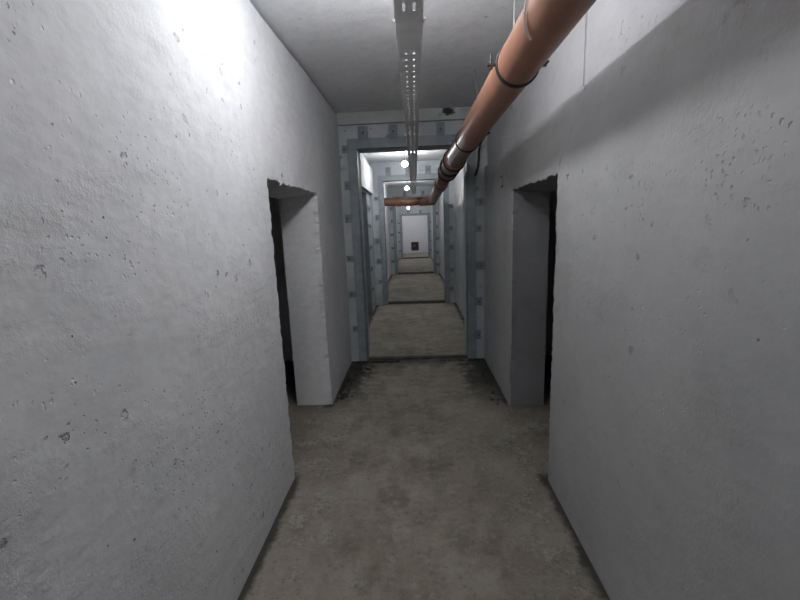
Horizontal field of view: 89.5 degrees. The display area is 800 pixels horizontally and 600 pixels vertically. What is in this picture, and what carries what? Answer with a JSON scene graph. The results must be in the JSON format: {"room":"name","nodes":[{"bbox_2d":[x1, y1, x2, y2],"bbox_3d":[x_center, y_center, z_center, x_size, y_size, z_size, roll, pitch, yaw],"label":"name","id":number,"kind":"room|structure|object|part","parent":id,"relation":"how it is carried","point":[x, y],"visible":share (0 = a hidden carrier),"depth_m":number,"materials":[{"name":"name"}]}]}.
{"room":"underground passage","nodes":[
{"label":"underground passage","id":0,"kind":"room"},
{"bbox_2d":[0,0,397,599],"bbox_3d":[-0.733,-1.165,7.544,0.364,2.902,25.199,-2,10,2],"label":"wall","id":1,"kind":"structure","parent":0,"point":[146,442],"depth_m":1.32,"materials":[{"name":"paint"}]},
{"bbox_2d":[360,154,373,194],"bbox_3d":[-0.605,-2.088,6.707,0.063,0.470,2.500,-2,10,2],"label":"trim","id":2,"kind":"structure","parent":1,"relation":"attached to","point":[366,170],"depth_m":6.88,"materials":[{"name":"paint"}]},
{"bbox_2d":[362,189,373,315],"bbox_3d":[-0.634,-0.745,6.734,0.149,2.357,2.208,-2,10,2],"label":"door frame","id":3,"kind":"structure","parent":1,"relation":"attached to","point":[366,208],"depth_m":7.39,"materials":[{"name":"blue paint"}]},
{"bbox_2d":[269,197,292,360],"bbox_3d":[-1.690,-0.650,4.958,1.248,2.899,0.140,-2,10,2],"label":"wall","id":4,"kind":"structure","parent":0,"point":[276,231],"depth_m":4.95,"materials":[{"name":"paint"}]},
{"bbox_2d":[249,0,524,186],"bbox_3d":[0.293,-3.093,9.236,7.200,0.200,29.700,-2,10,2],"label":"ceiling","id":5,"kind":"structure","parent":0,"point":[348,49],"depth_m":2.88,"materials":[{"name":"paint"}]},
{"bbox_2d":[402,152,407,166],"bbox_3d":[0.076,-2.420,6.926,0.106,0.264,0.106,-2,10,2],"label":"light bulb","id":6,"kind":"object","parent":5,"relation":"hanging from","point":[404,163],"visible":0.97,"depth_m":6.91,"materials":[{"name":"white glass"}]},
{"bbox_2d":[451,69,484,152],"bbox_3d":[0.529,-1.540,3.272,0.264,0.704,0.299,-2,10,2],"label":"clamp","id":7,"kind":"object","parent":5,"relation":"hanging from","point":[452,140],"visible":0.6,"depth_m":3.19,"materials":[{"name":"black metal"}]},
{"bbox_3d":[0.634,-1.591,3.264,0.010,0.608,0.290,-2,10,-2],"label":"hanger rod","id":8,"kind":"part","parent":7,"relation":"part of","materials":[{"name":"metal"}]},
{"bbox_2d":[384,0,595,206],"bbox_3d":[0.535,-1.061,2.115,1.320,0.489,13.752,-3,10,-3],"label":"pipe","id":9,"kind":"object","parent":7,"relation":"hanging from","point":[548,22],"visible":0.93,"depth_m":1.67,"materials":[{"name":"orange plastic"}]},
{"bbox_2d":[439,150,464,179],"bbox_3d":[0.556,-1.468,4.424,0.222,0.233,0.916,-2,10,2],"label":"socket","id":10,"kind":"object","parent":9,"relation":"attached to","point":[446,172],"depth_m":4.29,"materials":[{"name":"orange plastic"}]},
{"bbox_2d":[487,45,548,87],"bbox_3d":[0.512,-1.027,1.755,0.264,0.196,0.029,-2,10,2],"label":"clamp","id":11,"kind":"object","parent":9,"relation":"attached to","point":[490,65],"visible":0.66,"depth_m":1.75,"materials":[{"name":"black metal"}]},
{"bbox_2d":[523,0,531,40],"bbox_3d":[0.442,-0.962,1.313,0.060,0.175,0.091,-8,12,-31],"label":"string","id":12,"kind":"object","parent":9,"relation":"on","point":[525,3],"visible":1,"depth_m":1.34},
{"bbox_2d":[511,0,515,109],"bbox_3d":[0.636,-1.398,2.261,0.017,0.619,0.012,-2,10,2],"label":"rod","id":13,"kind":"object","parent":5,"relation":"hanging from","point":[514,1],"visible":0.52,"depth_m":2.22,"materials":[{"name":"metal"}]},
{"bbox_3d":[0.103,-1.722,3.645,0.132,0.446,0.022,-2,10,2],"label":"hanger","id":14,"kind":"object","parent":5,"relation":"hanging from","visible":0},
{"bbox_2d":[393,0,423,193],"bbox_3d":[0.078,-1.302,2.757,0.107,0.053,14.900,-2,10,2],"label":"cable tray","id":15,"kind":"object","parent":14,"relation":"hanging from","point":[409,22],"visible":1,"depth_m":1.89,"materials":[{"name":"grey metal"}]},
{"bbox_2d":[338,120,486,360],"bbox_3d":[0.183,-0.713,4.919,2.500,2.899,0.344,-2,10,2],"label":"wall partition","id":16,"kind":"structure","parent":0,"point":[451,127],"depth_m":4.73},
{"bbox_2d":[336,106,471,125],"bbox_3d":[0.117,-2.039,4.476,1.639,0.124,0.070,-2,10,2],"label":"beam","id":17,"kind":"structure","parent":16,"relation":"attached to","point":[450,113],"depth_m":4.45,"materials":[{"name":"concrete"}]},
{"bbox_2d":[342,122,484,360],"bbox_3d":[0.178,-0.621,4.800,1.630,2.757,0.149,-2,10,2],"label":"door frame","id":18,"kind":"structure","parent":16,"relation":"attached to","point":[440,139],"depth_m":4.71,"materials":[{"name":"blue paint"}]},
{"bbox_3d":[-0.620,-1.708,4.573,0.078,0.084,0.008,-2,10,2],"label":"batten plate","id":19,"kind":"part","parent":18,"relation":"part of","materials":[{"name":"blue paint"}]},
{"bbox_3d":[-0.604,-1.315,4.646,0.074,0.099,0.008,-2,10,2],"label":"batten plate","id":20,"kind":"part","parent":18,"relation":"part of","materials":[{"name":"blue paint"}]},
{"bbox_3d":[-0.598,-0.951,4.713,0.090,0.094,0.008,-2,10,2],"label":"batten plate","id":21,"kind":"part","parent":18,"relation":"part of","materials":[{"name":"blue paint"}]},
{"bbox_3d":[-0.585,-0.489,4.799,0.098,0.073,0.008,-2,10,2],"label":"batten plate","id":22,"kind":"part","parent":18,"relation":"part of","materials":[{"name":"blue paint"}]},
{"bbox_3d":[-0.567,-0.067,4.877,0.094,0.072,0.008,-2,10,2],"label":"batten plate","id":23,"kind":"part","parent":18,"relation":"part of","materials":[{"name":"blue paint"}]},
{"bbox_3d":[-0.542,0.356,4.955,0.075,0.073,0.008,-2,10,2],"label":"batten plate","id":24,"kind":"part","parent":18,"relation":"part of","materials":[{"name":"blue paint"}]},
{"bbox_3d":[-0.417,-1.876,4.535,0.112,0.150,0.008,-2,10,2],"label":"batten plate","id":25,"kind":"part","parent":18,"relation":"part of","materials":[{"name":"blue paint"}]},
{"bbox_3d":[-0.078,-1.886,4.521,0.096,0.150,0.008,-2,10,2],"label":"batten plate","id":26,"kind":"part","parent":18,"relation":"part of","materials":[{"name":"blue paint"}]},
{"bbox_3d":[0.451,-1.902,4.498,0.092,0.150,0.008,-2,10,2],"label":"batten plate","id":27,"kind":"part","parent":18,"relation":"part of","materials":[{"name":"blue paint"}]},
{"bbox_3d":[0.949,0.420,4.913,0.072,0.113,0.008,-2,10,2],"label":"batten plate","id":28,"kind":"part","parent":18,"relation":"part of","materials":[{"name":"blue paint"}]},
{"bbox_3d":[0.943,0.017,4.838,0.090,0.095,0.008,-2,10,2],"label":"batten plate","id":29,"kind":"part","parent":18,"relation":"part of","materials":[{"name":"blue paint"}]},
{"bbox_3d":[0.907,-0.828,4.682,0.081,0.075,0.008,-2,10,2],"label":"batten plate","id":30,"kind":"part","parent":18,"relation":"part of","materials":[{"name":"blue paint"}]},
{"bbox_3d":[0.911,-1.124,4.627,0.111,0.089,0.008,-2,10,2],"label":"batten plate","id":31,"kind":"part","parent":18,"relation":"part of","materials":[{"name":"blue paint"}]},
{"bbox_3d":[0.941,-0.406,4.760,0.117,0.098,0.008,-2,10,2],"label":"batten plate","id":32,"kind":"part","parent":18,"relation":"part of","materials":[{"name":"blue paint"}]},
{"bbox_2d":[368,354,466,360],"bbox_3d":[0.220,0.717,5.081,1.231,0.032,0.108,-2,10,2],"label":"trim","id":33,"kind":"structure","parent":16,"relation":"attached to","point":[458,355],"depth_m":5.05,"materials":[{"name":"concrete"}]},
{"bbox_2d":[370,160,455,304],"bbox_3d":[0.311,-1.373,8.466,2.500,2.899,0.325,-2,10,2],"label":"wall partition","id":34,"kind":"structure","parent":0,"point":[396,168],"depth_m":8.24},
{"bbox_2d":[374,165,453,304],"bbox_3d":[0.299,-1.303,8.353,1.620,2.797,0.149,-2,10,2],"label":"door frame","id":35,"kind":"structure","parent":34,"relation":"attached to","point":[428,175],"depth_m":8.27,"materials":[{"name":"blue paint"}]},
{"bbox_3d":[-0.240,-2.570,8.084,0.104,0.170,0.008,-2,10,2],"label":"batten plate","id":36,"kind":"part","parent":35,"relation":"part of","materials":[{"name":"blue paint"}]},
{"bbox_3d":[0.159,-2.582,8.067,0.103,0.170,0.008,-2,10,2],"label":"batten plate","id":37,"kind":"part","parent":35,"relation":"part of","materials":[{"name":"blue paint"}]},
{"bbox_3d":[0.559,-2.593,8.050,0.112,0.170,0.008,-2,10,2],"label":"batten plate","id":38,"kind":"part","parent":35,"relation":"part of","materials":[{"name":"blue paint"}]},
{"bbox_2d":[388,300,444,303],"bbox_3d":[0.356,0.040,8.657,1.206,0.054,0.148,-2,10,2],"label":"trim","id":39,"kind":"structure","parent":34,"relation":"attached to","point":[413,301],"depth_m":8.60,"materials":[{"name":"concrete"}]},
{"bbox_2d":[388,185,439,274],"bbox_3d":[0.500,-2.347,13.693,2.500,2.899,0.305,-2,10,2],"label":"wall partition","id":40,"kind":"structure","parent":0,"point":[392,191],"depth_m":13.43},
{"bbox_2d":[390,190,439,273],"bbox_3d":[0.494,-2.254,13.594,1.644,2.747,0.149,-2,10,2],"label":"door frame","id":41,"kind":"structure","parent":40,"relation":"attached to","point":[393,208],"depth_m":13.55,"materials":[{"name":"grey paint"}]},
{"bbox_2d":[398,271,433,273],"bbox_3d":[0.550,-0.938,13.902,1.216,0.054,0.168,-2,10,2],"label":"trim","id":42,"kind":"structure","parent":40,"relation":"attached to","point":[429,271],"depth_m":13.84,"materials":[{"name":"concrete"}]},
{"bbox_2d":[396,205,431,258],"bbox_3d":[0.729,-3.527,20.030,2.500,2.899,0.305,-2,10,2],"label":"wall partition","id":43,"kind":"structure","parent":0,"point":[403,209],"depth_m":19.74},
{"bbox_2d":[398,210,431,258],"bbox_3d":[0.734,-3.238,19.967,1.678,2.347,0.149,-2,10,2],"label":"door frame","id":44,"kind":"structure","parent":43,"relation":"attached to","point":[419,213],"depth_m":19.88,"materials":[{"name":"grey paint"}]},
{"bbox_2d":[403,257,427,258],"bbox_3d":[0.794,-2.120,20.248,1.246,0.054,0.190,-2,10,2],"label":"trim","id":45,"kind":"structure","parent":43,"relation":"attached to","point":[406,257],"depth_m":20.17,"materials":[{"name":"concrete"}]},
{"bbox_2d":[402,215,427,252],"bbox_3d":[0.869,-4.250,23.911,2.500,2.899,0.199,-2,10,2],"label":"wall","id":46,"kind":"structure","parent":0,"point":[414,228],"depth_m":23.86,"materials":[{"name":"paint"}]},
{"bbox_2d":[411,242,418,250],"bbox_3d":[0.893,-3.196,23.983,0.440,0.500,0.041,-2,10,2],"label":"hatch","id":47,"kind":"object","parent":46,"relation":"attached to","point":[414,245],"visible":1,"depth_m":23.98,"materials":[{"name":"black metal"}]},
{"bbox_3d":[0.893,-3.199,23.997,0.340,0.400,0.011,-2,10,2],"label":"panel","id":48,"kind":"part","parent":47,"relation":"part of","materials":[{"name":"black metal"}]},
{"bbox_2d":[237,253,609,599],"bbox_3d":[0.406,-0.046,9.799,7.200,0.200,29.700,-2,10,2],"label":"floor","id":49,"kind":"structure","parent":0,"point":[416,484],"depth_m":2.56,"materials":[{"name":"concrete"}]},
{"bbox_2d":[335,360,399,401],"bbox_3d":[-0.322,0.860,4.443,0.598,0.054,1.174,-2,10,2],"label":"rubble","id":50,"kind":"object","parent":49,"relation":"on","point":[355,367],"visible":1,"depth_m":4.61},
{"bbox_2d":[440,359,504,404],"bbox_3d":[0.739,0.845,4.337,0.534,0.023,1.296,-2,10,2],"label":"rubble","id":51,"kind":"object","parent":49,"relation":"on","point":[482,374],"visible":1,"depth_m":4.35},
{"bbox_2d":[545,191,557,354],"bbox_3d":[2.504,-0.774,4.784,2.150,2.899,0.140,-2,10,2],"label":"wall","id":52,"kind":"structure","parent":0,"point":[553,195],"depth_m":4.82,"materials":[{"name":"concrete"}]},
{"bbox_2d":[431,0,799,599],"bbox_3d":[1.248,-1.224,7.462,0.326,2.902,25.199,-2,10,2],"label":"wall","id":53,"kind":"structure","parent":0,"point":[674,171],"depth_m":1.30,"materials":[{"name":"grey paint"}]},
{"bbox_2d":[474,131,489,175],"bbox_3d":[0.896,-1.573,4.373,0.053,0.407,0.344,-5,11,-14],"label":"cable","id":54,"kind":"object","parent":53,"relation":"attached to","point":[480,143],"visible":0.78,"depth_m":4.49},
{"bbox_2d":[500,176,502,187],"bbox_3d":[0.932,-1.085,3.708,0.007,0.100,0.110,-2,10,2],"label":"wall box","id":55,"kind":"object","parent":53,"relation":"attached to","point":[501,177],"visible":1,"depth_m":3.69,"materials":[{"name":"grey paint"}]},
{"bbox_2d":[487,11,587,164],"bbox_3d":[1.070,-1.581,3.208,0.280,0.636,2.642,-2,10,2],"label":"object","id":56,"kind":"structure","parent":53,"relation":"attached to","point":[563,76],"depth_m":2.52,"materials":[{"name":"concrete"}]},
{"bbox_2d":[584,0,687,84],"bbox_3d":[0.974,-1.086,0.555,0.280,0.636,2.738,-2,10,2],"label":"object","id":57,"kind":"structure","parent":53,"relation":"attached to","point":[613,26],"depth_m":1.64,"materials":[{"name":"concrete"}]}
]}

